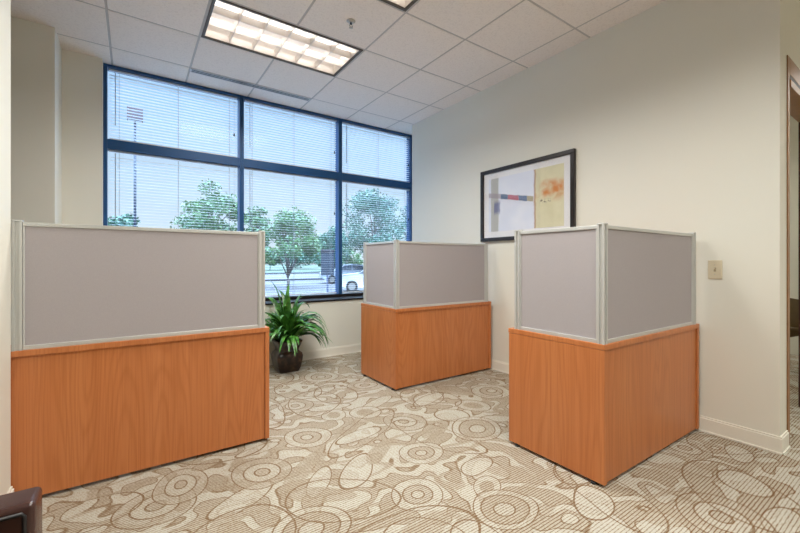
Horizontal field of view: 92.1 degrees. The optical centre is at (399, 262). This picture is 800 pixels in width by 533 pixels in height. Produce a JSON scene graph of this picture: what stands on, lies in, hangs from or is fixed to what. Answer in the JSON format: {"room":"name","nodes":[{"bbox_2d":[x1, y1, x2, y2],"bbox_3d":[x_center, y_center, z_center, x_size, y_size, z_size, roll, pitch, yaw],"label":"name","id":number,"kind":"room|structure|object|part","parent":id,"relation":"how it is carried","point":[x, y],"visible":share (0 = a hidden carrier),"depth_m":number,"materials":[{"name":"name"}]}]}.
{"room":"cubicle office","nodes":[
{"label":"cubicle office","id":0,"kind":"room"},
{"bbox_2d":[0,0,10,494],"bbox_3d":[-2.361,-0.438,0.898,1.945,3.116,0.728,0,0,-35],"label":"wall","id":1,"kind":"structure","parent":0,"point":[5,5],"depth_m":1.67,"materials":[{"name":"beige paint"}]},
{"bbox_2d":[7,486,13,493],"bbox_3d":[-1.555,1.069,1.458,0.018,0.102,0.728,0,0,-35],"label":"baseboard","id":2,"kind":"structure","parent":1,"relation":"attached to","point":[11,489],"depth_m":1.73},
{"bbox_2d":[11,16,102,224],"bbox_3d":[-3.563,-0.438,2.831,2.175,3.116,0.595,0,0,-35],"label":"wall column","id":3,"kind":"structure","parent":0,"point":[57,92],"depth_m":3.04,"materials":[{"name":"beige paint"}]},
{"bbox_2d":[265,299,362,355],"bbox_3d":[-1.238,0.792,4.548,3.603,0.655,0.385,0,0,-35],"label":"wall","id":4,"kind":"structure","parent":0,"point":[342,319],"depth_m":4.62,"materials":[{"name":"beige paint"}]},
{"bbox_2d":[103,63,241,230],"bbox_3d":[-2.290,-0.695,3.977,1.223,2.323,0.114,0,0,-35],"label":"window","id":5,"kind":"structure","parent":4,"relation":"attached to","point":[108,144],"depth_m":3.87,"materials":[{"name":"blue metal"}]},
{"bbox_2d":[109,69,236,157],"bbox_3d":[-2.281,-1.495,3.964,1.141,0.666,0.049,0,0,-35],"label":"window blind","id":6,"kind":"object","parent":5,"relation":"attached to","point":[112,70],"visible":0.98,"depth_m":3.93,"materials":[{"name":"white plastic"}]},
{"bbox_3d":[-2.688,-1.489,3.689,0.002,0.638,0.037,0,0,-35],"label":"ladder cord","id":7,"kind":"part","parent":6,"relation":"part of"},
{"bbox_3d":[-2.284,-1.168,3.969,1.137,0.012,0.022,0,0,-35],"label":"rail","id":8,"kind":"part","parent":6,"relation":"part of","materials":[{"name":"white plastic"}]},
{"bbox_3d":[-2.284,-1.489,3.969,0.002,0.638,0.037,0,0,-35],"label":"ladder cord","id":9,"kind":"part","parent":6,"relation":"part of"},
{"bbox_2d":[109,150,236,229],"bbox_3d":[-2.281,-0.332,3.964,1.141,1.461,0.049,0,0,-35],"label":"window blind","id":10,"kind":"object","parent":5,"relation":"attached to","point":[115,151],"visible":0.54,"depth_m":3.92,"materials":[{"name":"white plastic"}]},
{"bbox_3d":[-2.688,-0.326,3.689,0.002,1.433,0.037,0,0,-35],"label":"ladder cord","id":11,"kind":"part","parent":10,"relation":"part of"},
{"bbox_3d":[-2.284,-0.326,3.969,0.002,1.433,0.037,0,0,-35],"label":"ladder cord","id":12,"kind":"part","parent":10,"relation":"part of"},
{"bbox_2d":[242,95,340,300],"bbox_3d":[-1.292,-0.695,4.670,1.207,2.323,0.114,0,0,-35],"label":"window","id":13,"kind":"structure","parent":4,"relation":"attached to","point":[246,163],"depth_m":4.79,"materials":[{"name":"blue metal"}]},
{"bbox_2d":[245,100,336,171],"bbox_3d":[-1.283,-1.495,4.657,1.125,0.666,0.049,0,0,-35],"label":"window blind","id":14,"kind":"object","parent":13,"relation":"attached to","point":[252,102],"visible":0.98,"depth_m":4.62,"materials":[{"name":"white plastic"}]},
{"bbox_3d":[-1.684,-1.489,4.386,0.002,0.638,0.037,0,0,-35],"label":"ladder cord","id":15,"kind":"part","parent":14,"relation":"part of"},
{"bbox_3d":[-1.286,-1.168,4.662,1.121,0.012,0.022,0,0,-35],"label":"rail","id":16,"kind":"part","parent":14,"relation":"part of","materials":[{"name":"white plastic"}]},
{"bbox_2d":[245,168,336,296],"bbox_3d":[-1.283,-0.332,4.657,1.125,1.461,0.049,0,0,-35],"label":"window blind","id":17,"kind":"object","parent":13,"relation":"attached to","point":[252,177],"visible":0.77,"depth_m":4.65,"materials":[{"name":"white plastic"}]},
{"bbox_3d":[-1.684,-0.326,4.386,0.002,1.433,0.037,0,0,-35],"label":"ladder cord","id":18,"kind":"part","parent":17,"relation":"part of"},
{"bbox_3d":[-1.286,0.393,4.662,1.121,0.012,0.022,0,0,-35],"label":"rail","id":19,"kind":"part","parent":17,"relation":"part of","materials":[{"name":"white plastic"}]},
{"bbox_3d":[-0.841,-0.840,4.944,0.002,0.395,0.003,0,0,-35],"label":"pull cord","id":20,"kind":"part","parent":17,"relation":"part of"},
{"bbox_3d":[-1.292,0.439,4.670,1.207,0.057,0.114,0,0,-35],"label":"sill rail","id":21,"kind":"part","parent":13,"relation":"part of","materials":[{"name":"brown metal"}]},
{"bbox_2d":[265,296,362,304],"bbox_3d":[-1.201,0.455,4.495,3.603,0.020,0.278,0,0,-35],"label":"window sill","id":22,"kind":"structure","parent":4,"relation":"attached to","point":[309,300],"depth_m":4.60,"materials":[{"name":"brown metal"}]},
{"bbox_2d":[269,343,360,365],"bbox_3d":[-1.123,1.069,4.383,3.603,0.102,0.018,0,0,-35],"label":"baseboard","id":23,"kind":"structure","parent":4,"relation":"attached to","point":[347,349],"depth_m":4.58,"materials":[{"name":"beige paint"}]},
{"bbox_2d":[341,119,411,296],"bbox_3d":[-0.315,-0.695,5.348,1.173,2.323,0.114,0,0,-35],"label":"window","id":24,"kind":"structure","parent":4,"relation":"attached to","point":[344,177],"depth_m":5.34,"materials":[{"name":"metal"},{"name":"dark blue painted metal"}]},
{"bbox_3d":[-0.315,0.439,5.348,1.173,0.057,0.114,0,0,-35],"label":"sill rail","id":25,"kind":"part","parent":24,"relation":"part of","materials":[{"name":"brown metal"}]},
{"bbox_2d":[342,122,409,182],"bbox_3d":[-0.305,-1.495,5.335,1.091,0.666,0.049,0,0,-35],"label":"window blind","id":26,"kind":"object","parent":24,"relation":"attached to","point":[346,127],"visible":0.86,"depth_m":5.32,"materials":[{"name":"white plastic"}]},
{"bbox_3d":[-0.309,-1.168,5.340,1.087,0.012,0.022,0,0,-35],"label":"rail","id":27,"kind":"part","parent":26,"relation":"part of","materials":[{"name":"white plastic"}]},
{"bbox_3d":[0.076,-1.489,5.608,0.002,0.638,0.037,0,0,-35],"label":"ladder cord","id":28,"kind":"part","parent":26,"relation":"part of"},
{"bbox_2d":[342,181,409,292],"bbox_3d":[-0.305,-0.332,5.335,1.091,1.461,0.049,0,0,-35],"label":"window blind","id":29,"kind":"object","parent":24,"relation":"attached to","point":[346,182],"visible":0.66,"depth_m":5.28,"materials":[{"name":"white plastic"}]},
{"bbox_3d":[0.076,-0.326,5.608,0.002,1.433,0.037,0,0,-35],"label":"ladder cord","id":30,"kind":"part","parent":29,"relation":"part of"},
{"bbox_2d":[11,0,665,134],"bbox_3d":[1.327,-1.976,1.770,9.000,0.240,7.795,0,0,-35],"label":"ceiling","id":31,"kind":"structure","parent":0,"point":[421,61],"depth_m":3.23,"materials":[{"name":"tile"}]},
{"bbox_2d":[190,68,309,100],"bbox_3d":[-1.527,-1.858,4.059,1.200,0.016,0.070,0,0,-35],"label":"ceiling vent","id":32,"kind":"object","parent":31,"relation":"in","point":[191,70],"visible":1,"depth_m":4.02,"materials":[{"name":"metal"}]},
{"bbox_2d":[201,0,362,76],"bbox_3d":[-0.979,-1.914,3.272,1.195,0.124,0.586,0,0,-35],"label":"ceiling light","id":33,"kind":"object","parent":31,"relation":"attached to","point":[228,23],"visible":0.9,"depth_m":3.29,"materials":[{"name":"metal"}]},
{"bbox_2d":[347,18,354,28],"bbox_3d":[-0.377,-1.839,2.965,0.068,0.073,0.068,0,0,-35],"label":"sprinkler","id":34,"kind":"object","parent":31,"relation":"attached to","point":[350,21],"visible":0.99,"depth_m":2.96,"materials":[{"name":"metal"}]},
{"bbox_2d":[381,0,417,11],"bbox_3d":[-0.284,-1.914,2.271,1.195,0.124,0.586,0,0,-35],"label":"ceiling light","id":35,"kind":"object","parent":31,"relation":"attached to","point":[404,5],"visible":1,"depth_m":2.79,"materials":[{"name":"metal"}]},
{"bbox_2d":[42,352,799,532],"bbox_3d":[1.310,1.180,1.795,9.000,0.120,7.855,0,0,-35],"label":"floor","id":36,"kind":"structure","parent":0,"point":[344,451],"depth_m":1.96,"materials":[{"name":"carpet"}]},
{"bbox_2d":[0,487,41,532],"bbox_3d":[-0.961,0.700,0.306,0.890,0.840,0.810,0,0,-35],"label":"leather armchair","id":37,"kind":"object","parent":36,"relation":"on","point":[20,511],"visible":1,"depth_m":0.82,"materials":[{"name":"brown leather"}]},
{"bbox_3d":[-1.097,0.776,0.598,0.740,0.488,0.005,0,0,-35],"label":"panel","id":38,"kind":"part","parent":37,"relation":"part of","materials":[{"name":"brown leather"}]},
{"bbox_2d":[11,220,268,494],"bbox_3d":[-1.483,0.463,2.322,1.207,1.315,0.602,0,0,-35],"label":"office cubicle","id":39,"kind":"object","parent":36,"relation":"on","point":[133,349],"visible":0.91,"depth_m":2.02,"materials":[{"name":"brown wood"}]},
{"bbox_3d":[-1.770,0.110,1.784,0.036,0.596,0.036,0,0,-35],"label":"screen post","id":40,"kind":"part","parent":39,"relation":"part of","materials":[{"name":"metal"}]},
{"bbox_3d":[-1.324,0.769,2.092,1.147,0.665,0.020,0,0,-35],"label":"panel","id":41,"kind":"part","parent":39,"relation":"part of","materials":[{"name":"brown wood"}]},
{"bbox_2d":[11,326,268,357],"bbox_3d":[-1.483,0.422,2.322,1.201,0.028,0.602,0,0,-35],"label":"countertop","id":42,"kind":"structure","parent":39,"relation":"on","point":[42,351],"depth_m":2.01,"materials":[{"name":"brown wood"}]},
{"bbox_3d":[-1.318,0.110,2.097,1.048,0.556,0.012,0,0,-35],"label":"fabric panel","id":43,"kind":"part","parent":39,"relation":"part of","materials":[{"name":"grey fabric"}]},
{"bbox_3d":[-0.868,0.110,2.411,0.036,0.596,0.036,0,0,-35],"label":"screen post","id":44,"kind":"part","parent":39,"relation":"part of","materials":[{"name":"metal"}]},
{"bbox_3d":[-1.000,0.769,2.656,0.025,0.665,0.596,0,0,-35],"label":"panel","id":45,"kind":"part","parent":39,"relation":"part of","materials":[{"name":"brown wood"}]},
{"bbox_2d":[265,281,334,373],"bbox_3d":[-1.097,0.646,3.877,0.906,0.948,0.789,0,0,-35],"label":"potted plant","id":46,"kind":"object","parent":36,"relation":"on","point":[285,327],"visible":0.98,"depth_m":3.93,"materials":[{"name":"green plant"}]},
{"bbox_3d":[-1.172,0.959,3.995,0.268,0.322,0.268,0,0,-35],"label":"pot","id":47,"kind":"part","parent":46,"relation":"part of","materials":[{"name":"ceramic"}]},
{"bbox_2d":[361,240,490,389],"bbox_3d":[0.280,0.463,3.924,1.206,1.315,0.622,0,0,-35],"label":"office cubicle","id":48,"kind":"object","parent":36,"relation":"on","point":[426,307],"visible":1,"depth_m":3.62,"materials":[{"name":"brown wood"}]},
{"bbox_3d":[-0.337,0.110,3.798,0.036,0.596,0.036,0,0,-35],"label":"screen post","id":49,"kind":"part","parent":48,"relation":"part of","materials":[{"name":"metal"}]},
{"bbox_3d":[-0.201,0.769,3.589,0.025,0.665,0.616,0,0,-35],"label":"panel","id":50,"kind":"part","parent":48,"relation":"part of","materials":[{"name":"brown wood"}]},
{"bbox_3d":[-0.186,0.110,3.578,0.012,0.556,0.483,0,0,-35],"label":"fabric panel","id":51,"kind":"part","parent":48,"relation":"part of","materials":[{"name":"grey fabric"}]},
{"bbox_3d":[-0.031,0.110,3.358,0.036,0.596,0.036,0,0,-35],"label":"screen post","id":52,"kind":"part","parent":48,"relation":"part of","materials":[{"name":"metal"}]},
{"bbox_2d":[361,301,490,312],"bbox_3d":[0.280,0.422,3.924,1.200,0.028,0.622,0,0,-35],"label":"countertop","id":53,"kind":"structure","parent":48,"relation":"on","point":[489,302],"depth_m":3.60,"materials":[{"name":"brown wood"}]},
{"bbox_3d":[0.428,0.110,3.675,1.065,0.556,0.012,0,0,-35],"label":"fabric panel","id":54,"kind":"part","parent":48,"relation":"part of","materials":[{"name":"grey fabric"}]},
{"bbox_3d":[0.445,0.769,3.687,1.146,0.665,0.020,0,0,-35],"label":"panel","id":55,"kind":"part","parent":48,"relation":"part of","materials":[{"name":"brown wood"}]},
{"bbox_3d":[0.885,0.110,3.994,0.036,0.596,0.036,0,0,-35],"label":"screen post","id":56,"kind":"part","parent":48,"relation":"part of","materials":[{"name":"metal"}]},
{"bbox_3d":[0.763,0.769,4.258,0.025,0.665,0.616,0,0,-35],"label":"panel","id":57,"kind":"part","parent":48,"relation":"part of","materials":[{"name":"brown wood"}]},
{"bbox_2d":[508,223,698,485],"bbox_3d":[1.329,0.463,2.472,1.187,1.315,0.599,0,0,-34],"label":"office cubicle","id":58,"kind":"object","parent":36,"relation":"on","point":[604,336],"visible":1,"depth_m":2.13,"materials":[{"name":"brown wood"}]},
{"bbox_3d":[0.725,0.110,2.350,0.036,0.596,0.036,0,0,-34],"label":"screen post","id":59,"kind":"part","parent":58,"relation":"part of","materials":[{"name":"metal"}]},
{"bbox_3d":[0.851,0.769,2.149,0.025,0.665,0.593,0,0,-34],"label":"panel","id":60,"kind":"part","parent":58,"relation":"part of","materials":[{"name":"brown wood"}]},
{"bbox_3d":[0.866,0.110,2.138,0.012,0.556,0.460,0,0,-34],"label":"fabric panel","id":61,"kind":"part","parent":58,"relation":"part of","materials":[{"name":"grey fabric"}]},
{"bbox_3d":[1.011,0.110,1.925,0.036,0.596,0.036,0,0,-34],"label":"screen post","id":62,"kind":"part","parent":58,"relation":"part of","materials":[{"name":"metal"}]},
{"bbox_2d":[508,323,698,350],"bbox_3d":[1.329,0.422,2.472,1.181,0.028,0.599,0,0,-34],"label":"countertop","id":63,"kind":"structure","parent":58,"relation":"on","point":[617,344],"depth_m":2.12,"materials":[{"name":"brown wood"}]},
{"bbox_3d":[1.467,0.110,2.231,1.046,0.556,0.012,0,0,-34],"label":"fabric panel","id":64,"kind":"part","parent":58,"relation":"part of","materials":[{"name":"grey fabric"}]},
{"bbox_3d":[1.484,0.769,2.242,1.127,0.665,0.020,0,0,-34],"label":"panel","id":65,"kind":"part","parent":58,"relation":"part of","materials":[{"name":"brown wood"}]},
{"bbox_3d":[1.921,0.110,2.538,0.036,0.596,0.036,0,0,-34],"label":"screen post","id":66,"kind":"part","parent":58,"relation":"part of","materials":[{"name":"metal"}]},
{"bbox_3d":[1.808,0.769,2.794,0.025,0.665,0.593,0,0,-34],"label":"panel","id":67,"kind":"part","parent":58,"relation":"part of","materials":[{"name":"brown wood"}]},
{"bbox_2d":[790,298,797,336],"bbox_3d":[4.099,0.731,4.011,0.432,0.782,0.423,0,0,-10],"label":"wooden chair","id":68,"kind":"object","parent":36,"relation":"on","point":[793,302],"visible":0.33,"depth_m":3.86,"materials":[{"name":"brown wood"}]},
{"bbox_2d":[412,0,784,435],"bbox_3d":[1.245,-0.438,3.770,0.130,3.116,3.606,0,0,-35],"label":"wall","id":69,"kind":"structure","parent":0,"point":[672,114],"depth_m":2.67,"materials":[{"name":"beige paint"}]},
{"bbox_2d":[480,148,575,241],"bbox_3d":[1.183,-0.593,3.716,0.031,0.750,1.073,0,0,-35],"label":"framed picture","id":70,"kind":"object","parent":69,"relation":"attached to","point":[539,193],"visible":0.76,"depth_m":3.66,"materials":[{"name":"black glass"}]},
{"bbox_2d":[489,163,563,231],"bbox_3d":[1.185,-0.593,3.718,0.001,0.550,0.863,0,0,-35],"label":"print","id":71,"kind":"object","parent":70,"relation":"attached to","point":[532,198],"depth_m":3.66},
{"bbox_2d":[490,359,782,454],"bbox_3d":[1.187,1.069,3.723,0.018,0.102,3.618,0,0,-35],"label":"baseboard","id":72,"kind":"structure","parent":69,"relation":"attached to","point":[740,434],"depth_m":2.40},
{"bbox_2d":[708,260,721,278],"bbox_3d":[2.038,0.048,2.495,0.020,0.122,0.076,0,0,-35],"label":"light switch","id":73,"kind":"object","parent":69,"relation":"attached to","point":[714,266],"visible":1,"depth_m":2.50,"materials":[{"name":"beige plastic"}]},
{"bbox_2d":[785,0,799,430],"bbox_3d":[3.677,-0.438,3.328,3.363,3.116,0.107,0,0,-35],"label":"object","id":74,"kind":"structure","parent":69,"relation":"in","point":[792,7],"depth_m":2.34,"materials":[{"name":"beige paint"}]},
{"bbox_2d":[780,430,790,454],"bbox_3d":[2.289,1.069,2.289,0.158,0.102,0.018,0,0,-35],"label":"baseboard","id":75,"kind":"structure","parent":74,"relation":"attached to","point":[785,435],"depth_m":2.29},
{"bbox_2d":[787,55,799,444],"bbox_3d":[2.741,-0.070,2.673,1.022,2.380,0.117,0,0,-35],"label":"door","id":76,"kind":"structure","parent":74,"relation":"attached to","point":[793,72],"depth_m":2.36,"materials":[{"name":"brown wood"}]},
{"bbox_2d":[790,115,797,354],"bbox_3d":[5.349,-0.438,3.956,0.100,3.116,6.800,0,0,-35],"label":"wall","id":77,"kind":"structure","parent":0,"point":[793,123],"depth_m":4.68,"materials":[{"name":"beige paint"}]},
{"label":"outside","id":78,"kind":"structure","parent":0,"visible":0},
{"bbox_2d":[265,274,362,296],"bbox_3d":[-23.043,1.670,120.877,220.000,0.100,215.125,0,0,-35],"label":"ground","id":79,"kind":"structure","parent":78,"point":[269,286],"depth_m":26.79,"materials":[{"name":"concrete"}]},
{"bbox_2d":[127,106,142,226],"bbox_3d":[-13.601,-3.155,19.775,0.680,9.550,0.429,0,0,-35],"label":"light pole","id":80,"kind":"object","parent":79,"relation":"on","point":[128,116],"visible":0.4,"depth_m":19.72,"materials":[{"name":"metal"}]},
{"bbox_2d":[170,178,236,230],"bbox_3d":[-9.041,-1.169,17.955,3.000,5.584,3.267,0,0,33],"label":"tree","id":81,"kind":"object","parent":79,"relation":"on","point":[209,219],"visible":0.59,"depth_m":17.75,"materials":[{"name":"green plant"}]},
{"bbox_2d":[244,205,274,246],"bbox_3d":[-9.772,-1.103,26.107,2.546,5.452,2.280,0,0,17],"label":"tree","id":82,"kind":"object","parent":79,"relation":"on","point":[246,217],"visible":0.44,"depth_m":25.87,"materials":[{"name":"green plant"}]},
{"bbox_2d":[257,205,321,287],"bbox_3d":[-6.972,-0.923,24.440,4.249,5.104,3.977,0,0,20],"label":"tree","id":83,"kind":"object","parent":79,"relation":"on","point":[306,248],"visible":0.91,"depth_m":23.93,"materials":[{"name":"green plant"}]},
{"bbox_2d":[265,272,319,273],"bbox_3d":[7.171,1.520,68.583,150.000,0.200,0.500,0,0,-35],"label":"curb","id":84,"kind":"object","parent":79,"relation":"on","point":[291,272],"depth_m":53.68,"materials":[{"name":"concrete"}]},
{"bbox_2d":[265,278,324,280],"bbox_3d":[-21.396,1.540,25.562,54.000,0.160,0.400,0,0,-35],"label":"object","id":85,"kind":"structure","parent":79,"relation":"on","point":[302,278],"depth_m":33.73,"materials":[{"name":"concrete"}]},
{"bbox_2d":[321,249,333,291],"bbox_3d":[-3.768,0.480,20.026,0.680,2.280,0.150,0,0,-18],"label":"sign board","id":86,"kind":"object","parent":79,"relation":"on","point":[326,255],"visible":0.77,"depth_m":19.97,"materials":[{"name":"metal"}]},
{"bbox_3d":[-3.768,0.095,20.026,0.660,1.150,0.120,0,0,-18],"label":"panel","id":87,"kind":"part","parent":86,"relation":"part of","materials":[{"name":"metal"}]},
{"bbox_2d":[317,226,350,269],"bbox_3d":[-6.272,-0.950,37.076,3.300,5.151,3.981,0,0,-8],"label":"tree","id":88,"kind":"object","parent":79,"relation":"on","point":[329,241],"visible":0.53,"depth_m":36.21,"materials":[{"name":"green plant"}]},
{"bbox_2d":[319,264,362,283],"bbox_3d":[-3.999,0.880,30.098,4.470,1.480,1.824,0,0,-15],"label":"car","id":89,"kind":"object","parent":79,"relation":"on","point":[353,268],"visible":0.41,"depth_m":29.27,"materials":[{"name":"silver metal"}]},
{"bbox_2d":[342,269,362,290],"bbox_3d":[-1.306,0.880,21.623,4.470,1.480,1.824,0,0,-6],"label":"car","id":90,"kind":"object","parent":79,"relation":"on","point":[357,280],"visible":0.24,"depth_m":20.63,"materials":[{"name":"white paint"}]},
{"bbox_2d":[342,246,362,264],"bbox_3d":[-4.936,-0.075,40.400,2.371,3.403,2.192,0,0,33],"label":"tree","id":91,"kind":"object","parent":79,"relation":"on","point":[357,256],"visible":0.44,"depth_m":39.97,"materials":[{"name":"green plant"}]},
{"bbox_2d":[342,188,406,256],"bbox_3d":[-1.658,-1.897,28.158,5.023,7.052,5.710,0,0,11],"label":"tree","id":92,"kind":"object","parent":79,"relation":"on","point":[361,238],"visible":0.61,"depth_m":27.49,"materials":[{"name":"green plant"}]},
{"bbox_2d":[395,206,406,240],"bbox_3d":[1.150,-2.752,44.651,4.051,8.751,3.760,0,0,-6],"label":"tree","id":93,"kind":"object","parent":79,"relation":"on","point":[405,206],"visible":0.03,"depth_m":44.89,"materials":[{"name":"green plant"}]},
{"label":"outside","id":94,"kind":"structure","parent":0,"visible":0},
{"bbox_2d":[265,265,320,272],"bbox_3d":[-36.622,1.560,140.438,220.000,0.120,167.500,0,0,-35],"label":"verge","id":95,"kind":"structure","parent":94,"point":[277,268],"depth_m":79.19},
{"bbox_2d":[108,213,140,226],"bbox_3d":[-34.867,-2.315,48.773,4.663,7.876,4.457,0,0,11],"label":"tree","id":96,"kind":"object","parent":95,"relation":"on","point":[124,219],"visible":0.25,"depth_m":47.80,"materials":[{"name":"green plant"}]},
{"bbox_2d":[265,247,284,267],"bbox_3d":[-23.822,-0.696,71.297,6.450,4.640,6.910,0,0,-35],"label":"tree","id":97,"kind":"object","parent":95,"relation":"on","point":[281,258],"visible":0.27,"depth_m":70.26,"materials":[{"name":"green plant"}]},
{"bbox_2d":[277,244,315,267],"bbox_3d":[-22.246,-1.383,86.567,11.657,6.229,13.025,0,0,-35],"label":"tree","id":98,"kind":"object","parent":95,"relation":"on","point":[306,260],"visible":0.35,"depth_m":83.88,"materials":[{"name":"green plant"}]},
{"bbox_2d":[313,253,344,266],"bbox_3d":[-11.433,-0.301,62.760,5.119,3.849,6.106,0,0,-35],"label":"tree","id":99,"kind":"object","parent":95,"relation":"on","point":[316,260],"visible":0.12,"depth_m":61.90,"materials":[{"name":"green plant"}]}
]}

